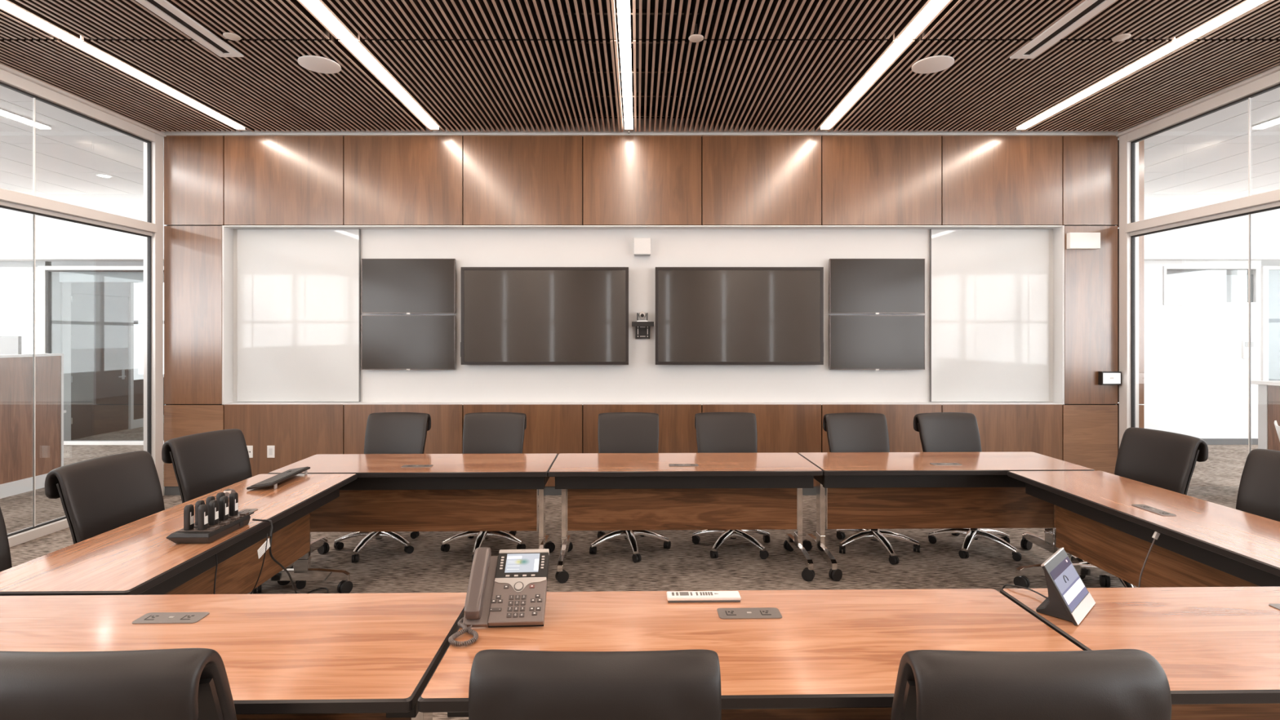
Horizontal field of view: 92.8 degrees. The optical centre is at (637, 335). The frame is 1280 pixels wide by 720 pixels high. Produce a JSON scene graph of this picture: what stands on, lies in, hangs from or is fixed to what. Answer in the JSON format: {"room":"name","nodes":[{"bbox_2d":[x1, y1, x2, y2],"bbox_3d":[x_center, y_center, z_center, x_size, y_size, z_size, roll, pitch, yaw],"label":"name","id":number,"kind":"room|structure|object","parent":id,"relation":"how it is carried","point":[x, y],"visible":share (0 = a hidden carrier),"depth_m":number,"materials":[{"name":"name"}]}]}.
{"room":"conference room","nodes":[
{"label":"conference room","id":0,"kind":"room"},
{"bbox_2d":[0,271,37,280],"bbox_3d":[-0.250,-1.315,12.300,27.500,0.100,4.600,0,0,0],"label":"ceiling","id":1,"kind":"structure","parent":0,"point":[12,275],"depth_m":12.86,"materials":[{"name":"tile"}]},
{"bbox_2d":[0,319,37,324],"bbox_3d":[-14.075,-0.515,5.500,0.150,4.300,19.000,0,0,0],"label":"wall","id":2,"kind":"structure","parent":0,"point":[2,321],"depth_m":13.71,"materials":[{"name":"white paint"}]},
{"bbox_2d":[0,353,63,498],"bbox_3d":[-6.478,0.917,1.643,0.185,1.435,10.285,0,0,0],"label":"wall","id":3,"kind":"structure","parent":0,"point":[15,370],"depth_m":6.39,"materials":[{"name":"brown wood"}]},
{"bbox_2d":[0,261,164,271],"bbox_3d":[-9.485,-1.077,9.550,9.030,0.084,0.700,0,0,0],"label":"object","id":4,"kind":"structure","parent":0,"point":[5,266],"depth_m":9.20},
{"bbox_2d":[37,266,164,444],"bbox_3d":[-6.960,0.300,9.130,3.980,2.670,0.100,0,0,0],"label":"window","id":5,"kind":"structure","parent":4,"relation":"in","point":[44,273],"depth_m":9.08,"materials":[{"name":"metal"}]},
{"bbox_2d":[59,271,164,282],"bbox_3d":[-6.910,-0.900,9.230,3.620,0.190,0.099,0,0,0],"label":"roller blind","id":6,"kind":"object","parent":5,"relation":"attached to","point":[64,277],"visible":0.21,"depth_m":9.18,"materials":[{"name":"white fabric"}]},
{"bbox_2d":[0,63,166,547],"bbox_3d":[-4.885,-0.225,1.808,0.150,3.720,8.815,0,0,0],"label":"window frame","id":7,"kind":"structure","parent":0,"point":[151,228],"depth_m":5.87,"materials":[{"name":"metal"}]},
{"bbox_2d":[0,193,166,261],"bbox_3d":[-9.485,-1.893,9.450,9.030,1.545,1.100,0,0,0],"label":"wall","id":8,"kind":"structure","parent":0,"point":[55,240],"depth_m":9.90,"materials":[{"name":"white paint"}]},
{"bbox_2d":[44,261,165,439],"bbox_3d":[-8.895,0.260,10.700,0.110,2.750,3.000,0,0,0],"label":"wall","id":9,"kind":"structure","parent":0,"point":[61,291],"depth_m":9.70,"materials":[{"name":"white paint"}]},
{"bbox_2d":[71,293,128,439],"bbox_3d":[-8.880,0.482,10.059,0.100,2.295,1.118,0,0,0],"label":"door","id":10,"kind":"structure","parent":9,"relation":"in","point":[99,323],"depth_m":10.04,"materials":[{"name":"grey glass"}]},
{"bbox_2d":[133,282,164,379],"bbox_3d":[-0.250,-0.515,14.675,27.500,4.300,0.150,0,0,0],"label":"wall","id":11,"kind":"structure","parent":0,"point":[138,286],"depth_m":14.61,"materials":[{"name":"white paint"}]},
{"bbox_2d":[0,422,1257,719],"bbox_3d":[-0.500,1.685,5.400,29.000,0.100,19.200,0,0,0],"label":"floor","id":12,"kind":"structure","parent":0,"point":[384,566],"depth_m":4.49,"materials":[{"name":"carpet"}]},
{"bbox_2d":[0,506,12,571],"bbox_3d":[-2.564,1.139,2.366,0.781,0.992,0.622,0,0,4],"label":"chair","id":13,"kind":"object","parent":12,"relation":"on","point":[5,553],"visible":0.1,"depth_m":2.64,"materials":[{"name":"black leather"}]},
{"bbox_2d":[44,450,164,544],"bbox_3d":[-2.514,1.138,3.146,0.780,0.993,0.620,0,0,5],"label":"chair","id":14,"kind":"object","parent":12,"relation":"on","point":[98,495],"visible":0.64,"depth_m":3.14,"materials":[{"name":"black leather"}]},
{"bbox_2d":[0,648,236,719],"bbox_3d":[-1.182,1.138,1.548,0.615,0.993,0.766,0,0,-1],"label":"chair","id":15,"kind":"object","parent":12,"relation":"on","point":[177,683],"visible":1,"depth_m":1.19,"materials":[{"name":"black leather"}]},
{"bbox_2d":[0,473,357,595],"bbox_3d":[-2.122,1.263,3.035,0.643,0.744,1.820,0,0,-1],"label":"table","id":16,"kind":"object","parent":12,"relation":"on","point":[136,557],"visible":0.67,"depth_m":2.81,"materials":[{"name":"brown wood"}]},
{"bbox_2d":[165,511,253,543],"bbox_3d":[-1.927,0.865,2.765,0.184,0.058,0.324,0,0,-1],"label":"charger","id":17,"kind":"object","parent":16,"relation":"on","point":[212,533],"visible":0.79,"depth_m":2.65,"materials":[{"name":"black plastic"}]},
{"bbox_2d":[183,504,194,530],"bbox_3d":[-1.955,0.790,2.653,0.026,0.107,0.035,0,0,-1],"label":"microphone","id":18,"kind":"object","parent":17,"relation":"on","point":[188,510],"visible":1,"depth_m":2.64,"materials":[{"name":"black plastic"}]},
{"bbox_2d":[195,500,204,525],"bbox_3d":[-1.956,0.790,2.722,0.026,0.107,0.035,0,0,-1],"label":"microphone","id":19,"kind":"object","parent":17,"relation":"on","point":[197,503],"visible":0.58,"depth_m":2.71,"materials":[{"name":"black plastic"}]},
{"bbox_2d":[197,504,208,530],"bbox_3d":[-1.895,0.790,2.654,0.026,0.107,0.035,0,0,-1],"label":"microphone","id":20,"kind":"object","parent":17,"relation":"on","point":[202,511],"visible":1,"depth_m":2.64,"materials":[{"name":"black plastic"}]},
{"bbox_2d":[205,496,215,520],"bbox_3d":[-1.957,0.790,2.791,0.026,0.107,0.035,0,0,-1],"label":"microphone","id":21,"kind":"object","parent":17,"relation":"on","point":[209,499],"visible":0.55,"depth_m":2.77,"materials":[{"name":"black plastic"}]},
{"bbox_2d":[208,500,218,524],"bbox_3d":[-1.896,0.790,2.723,0.026,0.107,0.035,0,0,-1],"label":"microphone","id":22,"kind":"object","parent":17,"relation":"on","point":[213,504],"visible":1,"depth_m":2.71,"materials":[{"name":"black plastic"}]},
{"bbox_2d":[216,492,225,502],"bbox_3d":[-1.958,0.790,2.860,0.026,0.107,0.035,0,0,-1],"label":"microphone","id":23,"kind":"object","parent":17,"relation":"on","point":[219,495],"visible":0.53,"depth_m":2.85,"materials":[{"name":"black plastic"}]},
{"bbox_2d":[218,496,228,520],"bbox_3d":[-1.897,0.790,2.792,0.026,0.107,0.035,0,0,-1],"label":"microphone","id":24,"kind":"object","parent":17,"relation":"on","point":[224,500],"visible":1,"depth_m":2.78,"materials":[{"name":"black plastic"}]},
{"bbox_2d":[228,492,238,515],"bbox_3d":[-1.899,0.790,2.861,0.026,0.107,0.035,0,0,-1],"label":"microphone","id":25,"kind":"object","parent":17,"relation":"on","point":[233,496],"visible":1,"depth_m":2.85,"materials":[{"name":"black plastic"}]},
{"bbox_2d":[213,553,217,594],"bbox_3d":[-1.814,1.280,2.585,0.058,0.698,0.036,0,0,0],"label":"power cable","id":26,"kind":"object","parent":16,"relation":"hanging from","point":[215,553],"visible":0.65,"depth_m":2.59,"materials":[{"name":"black plastic"}]},
{"bbox_2d":[222,488,235,497],"bbox_3d":[-2.285,0.874,3.405,0.064,0.040,0.112,0,0,-20],"label":"computer mouse","id":27,"kind":"object","parent":16,"relation":"on","point":[227,491],"visible":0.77,"depth_m":3.37,"materials":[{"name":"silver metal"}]},
{"bbox_2d":[250,533,267,594],"bbox_3d":[-1.784,1.275,2.788,0.158,0.701,0.027,0,0,-34],"label":"power cable","id":28,"kind":"object","parent":16,"relation":"hanging from","point":[267,534],"visible":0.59,"depth_m":2.81,"materials":[{"name":"black plastic"}]},
{"bbox_2d":[257,537,270,558],"bbox_3d":[-1.722,0.980,2.805,0.002,0.067,0.108,0,0,-4],"label":"paper tag","id":29,"kind":"object","parent":28,"relation":"hanging from","point":[261,550],"visible":1,"depth_m":2.80,"materials":[{"name":"white paper"}]},
{"bbox_2d":[268,526,273,536],"bbox_3d":[-1.726,0.922,2.865,0.014,0.045,0.029,0,0,0],"label":"coupler","id":30,"kind":"object","parent":28,"relation":"attached to","point":[270,532],"visible":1,"depth_m":2.86,"materials":[{"name":"black plastic"}]},
{"bbox_2d":[246,466,310,489],"bbox_3d":[-2.192,0.872,3.735,0.149,0.045,0.450,0,0,-3],"label":"keyboard","id":31,"kind":"object","parent":16,"relation":"on","point":[274,480],"visible":1,"depth_m":3.66,"materials":[{"name":"black plastic"}]},
{"bbox_2d":[252,518,328,593],"bbox_3d":[-1.916,1.252,3.389,0.146,0.762,1.096,0,0,-14],"label":"power cable","id":32,"kind":"object","parent":16,"relation":"hanging from","point":[253,519],"visible":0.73,"depth_m":2.93,"materials":[{"name":"black plastic"}]},
{"bbox_2d":[0,592,466,719],"bbox_3d":[-1.474,1.263,1.791,1.820,0.744,0.643,0,0,-1],"label":"table","id":33,"kind":"object","parent":12,"relation":"on","point":[285,656],"visible":0.8,"depth_m":1.82,"materials":[{"name":"brown wood"}]},
{"bbox_2d":[144,614,194,619],"bbox_3d":[-1.479,0.892,1.926,0.143,0.001,0.030,0,0,-1],"label":"socket","id":34,"kind":"object","parent":33,"relation":"attached to","point":[148,616],"depth_m":1.93,"materials":[{"name":"black plastic"}]},
{"bbox_2d":[161,428,306,589],"bbox_3d":[-2.542,1.138,3.969,0.789,0.993,0.607,0,0,14],"label":"chair","id":35,"kind":"object","parent":12,"relation":"on","point":[205,463],"visible":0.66,"depth_m":3.95,"materials":[{"name":"black leather"}]},
{"bbox_2d":[333,412,431,562],"bbox_3d":[-1.998,1.139,4.755,0.635,0.992,0.794,0,0,2],"label":"chair","id":36,"kind":"object","parent":12,"relation":"on","point":[386,433],"visible":0.64,"depth_m":4.98,"materials":[{"name":"leather"}]},
{"bbox_2d":[267,453,558,585],"bbox_3d":[-1.510,1.263,4.302,1.820,0.744,0.643,0,0,-1],"label":"table","id":37,"kind":"object","parent":12,"relation":"on","point":[390,492],"visible":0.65,"depth_m":4.23,"materials":[{"name":"laminate"}]},
{"bbox_2d":[440,412,526,559],"bbox_3d":[-1.173,1.139,4.753,0.636,0.992,0.796,0,0,-1],"label":"chair","id":38,"kind":"object","parent":12,"relation":"on","point":[483,433],"visible":0.61,"depth_m":4.98,"materials":[{"name":"black leather"}]},
{"bbox_2d":[468,648,721,719],"bbox_3d":[-0.073,1.139,1.543,0.625,0.992,0.749,0,0,0],"label":"chair","id":39,"kind":"object","parent":12,"relation":"on","point":[504,684],"visible":1,"depth_m":1.19,"materials":[{"name":"black leather"}]},
{"bbox_2d":[589,412,671,562],"bbox_3d":[-0.053,1.139,4.757,0.616,0.992,0.790,0,0,0],"label":"chair","id":40,"kind":"object","parent":12,"relation":"on","point":[618,432],"visible":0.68,"depth_m":4.98,"materials":[{"name":"black leather"}]},
{"bbox_2d":[547,452,822,583],"bbox_3d":[0.312,1.263,4.333,1.820,0.744,0.643,0,0,-1],"label":"table","id":41,"kind":"object","parent":12,"relation":"on","point":[601,491],"visible":1,"depth_m":4.26,"materials":[{"name":"brown wood"}]},
{"bbox_2d":[692,412,769,559],"bbox_3d":[0.733,1.138,4.795,0.614,0.993,0.733,0,0,-1],"label":"chair","id":42,"kind":"object","parent":12,"relation":"on","point":[716,432],"visible":0.65,"depth_m":4.99,"materials":[{"name":"black leather"}]},
{"bbox_2d":[417,588,1083,719],"bbox_3d":[0.360,1.263,1.823,1.820,0.744,0.643,0,0,-1],"label":"table","id":43,"kind":"object","parent":12,"relation":"on","point":[824,654],"visible":0.61,"depth_m":1.83,"materials":[{"name":"brown wood"}]},
{"bbox_2d":[448,546,549,646],"bbox_3d":[-0.425,0.798,1.908,0.268,0.192,0.319,0,0,-3],"label":"desk phone","id":44,"kind":"object","parent":43,"relation":"on","point":[509,588],"visible":1,"depth_m":1.92,"materials":[{"name":"black plastic"}]},
{"bbox_2d":[666,591,741,602],"bbox_3d":[0.222,0.885,2.068,0.248,0.018,0.052,0,0,-1],"label":"remote control","id":45,"kind":"object","parent":43,"relation":"on","point":[672,596],"visible":1,"depth_m":2.05,"materials":[{"name":"white plastic"}]},
{"bbox_2d":[724,610,771,615],"bbox_3d":[0.354,0.892,1.958,0.143,0.001,0.030,0,0,-1],"label":"socket","id":46,"kind":"object","parent":43,"relation":"attached to","point":[726,612],"depth_m":1.96,"materials":[{"name":"black plastic"}]},
{"bbox_2d":[822,412,919,564],"bbox_3d":[1.815,1.139,4.724,0.636,0.992,0.796,0,0,-3],"label":"chair","id":47,"kind":"object","parent":12,"relation":"on","point":[851,432],"visible":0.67,"depth_m":4.95,"materials":[{"name":"black leather"}]},
{"bbox_2d":[797,451,1094,581],"bbox_3d":[2.135,1.263,4.365,1.820,0.744,0.643,0,0,-1],"label":"table","id":48,"kind":"object","parent":12,"relation":"on","point":[855,490],"visible":0.79,"depth_m":4.30,"materials":[{"name":"brown wood"}]},
{"bbox_2d":[913,412,1022,560],"bbox_3d":[2.597,1.139,4.763,0.612,0.992,0.763,0,0,-6],"label":"chair","id":49,"kind":"object","parent":12,"relation":"on","point":[939,432],"visible":0.65,"depth_m":4.97,"materials":[{"name":"black leather"}]},
{"bbox_2d":[890,648,1171,719],"bbox_3d":[0.782,1.139,1.536,0.636,0.992,0.735,0,0,-1],"label":"chair","id":50,"kind":"object","parent":12,"relation":"on","point":[1114,684],"visible":1,"depth_m":1.19,"materials":[{"name":"black leather"}]},
{"bbox_2d":[1000,586,1279,719],"bbox_3d":[2.194,1.263,1.855,1.820,0.744,0.643,0,0,-1],"label":"table","id":51,"kind":"object","parent":12,"relation":"on","point":[1217,649],"visible":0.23,"depth_m":1.86,"materials":[{"name":"brown wood"}]},
{"bbox_2d":[1002,547,1095,625],"bbox_3d":[1.350,0.962,2.050,0.233,0.465,0.266,0,0,-42],"label":"tablet","id":52,"kind":"object","parent":51,"relation":"on","point":[1068,599],"visible":0.87,"depth_m":1.96,"materials":[{"name":"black plastic"}]},
{"bbox_2d":[1077,427,1208,587],"bbox_3d":[3.197,1.139,4.045,0.792,0.992,0.632,0,0,-6],"label":"chair","id":53,"kind":"object","parent":12,"relation":"on","point":[1164,460],"visible":0.55,"depth_m":4.02,"materials":[{"name":"black leather"}]},
{"bbox_2d":[1007,471,1279,588],"bbox_3d":[2.774,1.263,3.121,0.643,0.744,1.820,0,0,-1],"label":"table","id":54,"kind":"object","parent":12,"relation":"on","point":[1108,522],"visible":0.91,"depth_m":3.20,"materials":[{"name":"brown wood"}]},
{"bbox_2d":[1137,531,1159,587],"bbox_3d":[2.504,1.285,2.965,0.213,0.699,0.076,0,0,-41],"label":"cable","id":55,"kind":"object","parent":54,"relation":"hanging from","point":[1156,535],"visible":0.48,"depth_m":2.91,"materials":[{"name":"plastic"}]},
{"bbox_2d":[1235,448,1279,521],"bbox_3d":[3.277,1.139,3.252,0.749,0.992,0.625,0,0,-4],"label":"chair","id":56,"kind":"object","parent":12,"relation":"on","point":[1259,490],"visible":0.4,"depth_m":3.40,"materials":[{"name":"black leather"}]},
{"bbox_2d":[1250,380,1279,450],"bbox_3d":[6.655,1.058,2.910,0.330,1.155,7.120,0,0,0],"label":"countertop","id":57,"kind":"structure","parent":12,"relation":"on","point":[1268,391],"depth_m":6.33,"materials":[{"name":"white wood"}]},
{"bbox_2d":[1274,420,1279,440],"bbox_3d":[6.110,1.221,5.467,0.531,0.834,0.480,0,0,30],"label":"shell chair","id":58,"kind":"object","parent":12,"relation":"on","point":[1277,428],"visible":0.88,"depth_m":5.64,"materials":[{"name":"white plastic"}]},
{"bbox_3d":[-7.600,1.262,6.900,1.600,0.745,0.700,0,0,0],"label":"office desk","id":59,"kind":"object","parent":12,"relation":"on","visible":0},
{"bbox_2d":[0,335,22,355],"bbox_3d":[-7.420,0.448,7.080,0.600,0.885,0.180,0,0,0],"label":"computer monitor","id":60,"kind":"object","parent":59,"relation":"on","point":[9,344],"visible":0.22,"depth_m":7.00,"materials":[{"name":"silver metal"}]},
{"bbox_2d":[0,0,1279,194],"bbox_3d":[-0.250,-2.256,2.450,27.500,0.417,12.900,0,0,0],"label":"ceiling","id":61,"kind":"structure","parent":0,"point":[468,64],"depth_m":4.79,"materials":[{"name":"brown wood"}]},
{"bbox_2d":[0,108,50,128],"bbox_3d":[-5.860,-2.054,4.700,0.130,0.018,2.630,0,0,0],"label":"recessed light","id":62,"kind":"object","parent":61,"relation":"in","point":[4,113],"visible":1,"depth_m":5.77,"materials":[{"name":"white plastic"}]},
{"bbox_2d":[96,173,112,177],"bbox_3d":[-6.900,-2.061,7.880,0.170,0.007,0.170,0,0,0],"label":"recessed light","id":63,"kind":"object","parent":61,"relation":"in","point":[98,175],"visible":1,"depth_m":7.86,"materials":[{"name":"white plastic"}]},
{"bbox_2d":[0,0,246,130],"bbox_3d":[-3.930,-2.087,1.780,0.080,0.097,8.560,0,0,0],"label":"linear light","id":64,"kind":"object","parent":61,"relation":"attached to","point":[4,5],"visible":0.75,"depth_m":4.50,"materials":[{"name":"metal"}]},
{"bbox_2d":[135,0,244,57],"bbox_3d":[-2.967,-2.041,2.627,0.171,0.013,3.655,0,0,0],"label":"ceiling vent","id":65,"kind":"object","parent":61,"relation":"in","point":[163,9],"visible":1,"depth_m":4.03,"materials":[{"name":"white plastic"}]},
{"bbox_2d":[222,32,240,40],"bbox_3d":[-2.775,-2.087,4.165,0.104,0.102,0.104,0,0,0],"label":"cap","id":66,"kind":"object","parent":61,"relation":"attached to","point":[230,36],"visible":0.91,"depth_m":4.15,"materials":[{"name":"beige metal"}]},
{"bbox_2d":[297,55,341,73],"bbox_3d":[-2.403,-2.041,4.600,0.292,0.013,0.292,0,0,0],"label":"ceiling speaker","id":67,"kind":"object","parent":61,"relation":"attached to","point":[313,63],"visible":1,"depth_m":4.58,"materials":[{"name":"white plastic"}]},
{"bbox_2d":[301,0,439,130],"bbox_3d":[-2.010,-2.087,1.780,0.080,0.097,8.560,0,0,0],"label":"linear light","id":68,"kind":"object","parent":61,"relation":"attached to","point":[316,6],"visible":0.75,"depth_m":4.47,"materials":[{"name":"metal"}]},
{"bbox_2d":[616,0,632,133],"bbox_3d":[-0.090,-2.077,1.795,0.080,0.118,8.590,0,0,0],"label":"linear light","id":69,"kind":"object","parent":61,"relation":"attached to","point":[623,6],"visible":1,"depth_m":4.48,"materials":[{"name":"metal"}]},
{"bbox_2d":[688,23,703,42],"bbox_3d":[0.400,-2.087,4.190,0.104,0.102,0.104,0,0,0],"label":"cap","id":70,"kind":"object","parent":61,"relation":"attached to","point":[695,37],"visible":0.98,"depth_m":4.18,"materials":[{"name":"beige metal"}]},
{"bbox_2d":[819,0,948,130],"bbox_3d":[1.850,-2.087,1.780,0.080,0.097,8.560,0,0,0],"label":"linear light","id":71,"kind":"object","parent":61,"relation":"attached to","point":[933,6],"visible":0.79,"depth_m":4.47,"materials":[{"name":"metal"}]},
{"bbox_2d":[911,55,954,73],"bbox_3d":[2.225,-2.041,4.600,0.292,0.013,0.292,0,0,0],"label":"ceiling speaker","id":72,"kind":"object","parent":61,"relation":"attached to","point":[935,64],"visible":1,"depth_m":4.58,"materials":[{"name":"white plastic"}]},
{"bbox_2d":[1009,0,1116,58],"bbox_3d":[2.820,-2.041,2.640,0.173,0.013,3.680,0,0,0],"label":"ceiling vent","id":73,"kind":"object","parent":61,"relation":"in","point":[1088,9],"visible":1,"depth_m":4.04,"materials":[{"name":"white plastic"}]},
{"bbox_2d":[1111,33,1131,41],"bbox_3d":[3.317,-2.087,4.180,0.104,0.102,0.104,0,0,0],"label":"cap","id":74,"kind":"object","parent":61,"relation":"attached to","point":[1122,37],"visible":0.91,"depth_m":4.17,"materials":[{"name":"beige metal"}]},
{"bbox_2d":[1014,0,1266,130],"bbox_3d":[3.790,-2.087,1.780,0.080,0.097,8.560,0,0,0],"label":"linear light","id":75,"kind":"object","parent":61,"relation":"attached to","point":[1250,4],"visible":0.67,"depth_m":4.47,"materials":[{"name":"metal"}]},
{"bbox_2d":[1251,116,1279,128],"bbox_3d":[6.120,-2.054,4.700,0.130,0.018,2.630,0,0,0],"label":"recessed light","id":76,"kind":"object","parent":61,"relation":"in","point":[1277,120],"visible":1,"depth_m":5.89,"materials":[{"name":"white plastic"}]},
{"bbox_2d":[164,106,1144,486],"bbox_3d":[0.162,-0.356,6.312,10.007,3.983,0.190,0,0,0],"label":"wall","id":77,"kind":"structure","parent":0,"point":[474,201],"depth_m":6.22,"materials":[{"name":"brown wood"}]},
{"bbox_2d":[246,445,253,457],"bbox_3d":[-3.965,1.185,6.212,0.076,0.124,0.008,0,0,0],"label":"wall outlet","id":78,"kind":"object","parent":77,"relation":"attached to","point":[250,448],"visible":0.57,"depth_m":6.21,"materials":[{"name":"white plastic"}]},
{"bbox_2d":[266,445,275,457],"bbox_3d":[-3.742,1.185,6.212,0.076,0.124,0.009,0,0,0],"label":"wall outlet","id":79,"kind":"object","parent":77,"relation":"attached to","point":[270,449],"visible":1,"depth_m":6.21,"materials":[{"name":"white plastic"}]},
{"bbox_2d":[237,229,360,401],"bbox_3d":[-3.533,-0.208,6.352,1.274,1.797,0.028,0,0,0],"label":"whiteboard","id":80,"kind":"object","parent":77,"relation":"attached to","point":[299,291],"visible":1,"depth_m":6.34,"materials":[{"name":"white glass"}]},
{"bbox_2d":[361,258,455,314],"bbox_3d":[-2.377,-0.507,6.335,0.970,0.576,0.062,0,0,0],"label":"wall display","id":81,"kind":"object","parent":77,"relation":"attached to","point":[388,286],"visible":1,"depth_m":6.31,"materials":[{"name":"black plastic"}]},
{"bbox_2d":[361,315,455,370],"bbox_3d":[-2.377,0.076,6.335,0.970,0.573,0.062,0,0,0],"label":"wall display","id":82,"kind":"object","parent":77,"relation":"attached to","point":[388,342],"visible":1,"depth_m":6.31,"materials":[{"name":"black glass"}]},
{"bbox_2d":[164,486,816,495],"bbox_3d":[0.030,1.587,6.238,9.744,0.095,0.018,0,0,0],"label":"baseboard","id":83,"kind":"structure","parent":77,"relation":"attached to","point":[168,491],"depth_m":6.23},
{"bbox_2d":[460,266,628,364],"bbox_3d":[-0.963,-0.201,6.314,1.733,1.005,0.104,0,0,0],"label":"wall display","id":84,"kind":"object","parent":77,"relation":"attached to","point":[510,315],"visible":1,"depth_m":6.27,"materials":[{"name":"black glass"}]},
{"bbox_2d":[164,118,1117,137],"bbox_3d":[0.030,-2.121,6.218,9.744,0.168,0.058,0,0,0],"label":"trim","id":85,"kind":"structure","parent":77,"relation":"attached to","point":[247,132],"depth_m":6.19,"materials":[{"name":"white paint"}]},
{"bbox_2d":[633,237,650,256],"bbox_3d":[0.045,-0.917,6.316,0.176,0.175,0.099,0,0,0],"label":"wall speaker","id":86,"kind":"object","parent":77,"relation":"attached to","point":[642,246],"visible":1,"depth_m":6.27,"materials":[{"name":"white paint"}]},
{"bbox_2d":[631,321,653,338],"bbox_3d":[0.050,-0.052,6.284,0.224,0.175,0.165,0,0,0],"label":"shelf","id":87,"kind":"object","parent":77,"relation":"attached to","point":[642,328],"visible":1,"depth_m":6.34,"materials":[{"name":"black plastic"}]},
{"bbox_2d":[636,311,647,321],"bbox_3d":[0.045,-0.189,6.282,0.110,0.122,0.100,0,0,0],"label":"camera","id":88,"kind":"object","parent":87,"relation":"on","point":[642,314],"visible":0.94,"depth_m":6.25,"materials":[{"name":"white plastic"}]},
{"bbox_2d":[655,266,823,364],"bbox_3d":[1.046,-0.201,6.314,1.736,1.005,0.104,0,0,0],"label":"wall display","id":89,"kind":"object","parent":77,"relation":"attached to","point":[704,315],"visible":1,"depth_m":6.27,"materials":[{"name":"black plastic"}]},
{"bbox_2d":[829,258,924,314],"bbox_3d":[2.478,-0.507,6.335,0.988,0.576,0.062,0,0,0],"label":"wall display","id":90,"kind":"object","parent":77,"relation":"attached to","point":[856,286],"visible":1,"depth_m":6.31,"materials":[{"name":"black plastic"}]},
{"bbox_2d":[829,315,924,370],"bbox_3d":[2.478,0.076,6.335,0.988,0.573,0.062,0,0,0],"label":"wall display","id":91,"kind":"object","parent":77,"relation":"attached to","point":[856,342],"visible":1,"depth_m":6.31,"materials":[{"name":"black plastic"}]},
{"bbox_2d":[929,229,1048,401],"bbox_3d":[3.660,-0.208,6.352,1.229,1.797,0.028,0,0,0],"label":"whiteboard","id":92,"kind":"object","parent":77,"relation":"attached to","point":[989,288],"visible":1,"depth_m":6.34,"materials":[{"name":"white glass"}]},
{"bbox_2d":[1066,232,1100,248],"bbox_3d":[4.525,-0.960,6.189,0.310,0.164,0.054,0,0,0],"label":"sensor box","id":93,"kind":"object","parent":77,"relation":"attached to","point":[1073,240],"visible":1,"depth_m":6.16,"materials":[{"name":"white plastic"}]},
{"bbox_2d":[1097,371,1121,385],"bbox_3d":[4.793,0.435,6.186,0.195,0.136,0.059,0,0,0],"label":"panel","id":94,"kind":"object","parent":77,"relation":"attached to","point":[1104,378],"visible":1,"depth_m":6.16,"materials":[{"name":"black plastic"}]},
{"bbox_2d":[1117,260,1261,444],"bbox_3d":[7.185,0.258,9.182,4.310,2.755,0.135,0,0,0],"label":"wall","id":95,"kind":"structure","parent":0,"point":[1196,371],"depth_m":9.13,"materials":[{"name":"paint"}]},
{"bbox_2d":[1163,266,1258,305],"bbox_3d":[8.580,-0.745,9.217,1.420,0.580,0.205,0,0,0],"label":"window","id":96,"kind":"structure","parent":95,"relation":"in","point":[1218,271],"depth_m":9.12,"materials":[{"name":"white paint"}]},
{"bbox_2d":[1242,340,1254,358],"bbox_3d":[9.130,0.210,9.113,0.160,0.270,0.033,0,0,0],"label":"thermostat","id":97,"kind":"object","parent":95,"relation":"attached to","point":[1245,343],"visible":0.91,"depth_m":9.10,"materials":[{"name":"white plastic"}]},
{"bbox_2d":[1261,266,1279,380],"bbox_3d":[11.420,0.300,9.150,4.160,2.670,0.100,0,0,0],"label":"window","id":98,"kind":"structure","parent":95,"relation":"in","point":[1264,269],"depth_m":9.10,"materials":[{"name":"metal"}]},
{"bbox_2d":[1115,64,1279,453],"bbox_3d":[4.950,-0.225,1.808,0.150,3.720,8.815,0,0,0],"label":"wall","id":99,"kind":"structure","parent":0,"point":[1131,228],"depth_m":5.92,"materials":[{"name":"paint"}]},
{"bbox_2d":[1117,193,1279,266],"bbox_3d":[9.265,-1.893,9.450,8.470,1.545,1.100,0,0,0],"label":"wall","id":100,"kind":"structure","parent":0,"point":[1227,239],"depth_m":9.90,"materials":[{"name":"white paint"}]},
{"bbox_2d":[1167,270,1279,380],"bbox_3d":[11.400,0.185,11.850,4.200,2.900,0.100,0,0,0],"label":"wall","id":101,"kind":"structure","parent":0,"point":[1180,288],"depth_m":11.80,"materials":[{"name":"white paint"}]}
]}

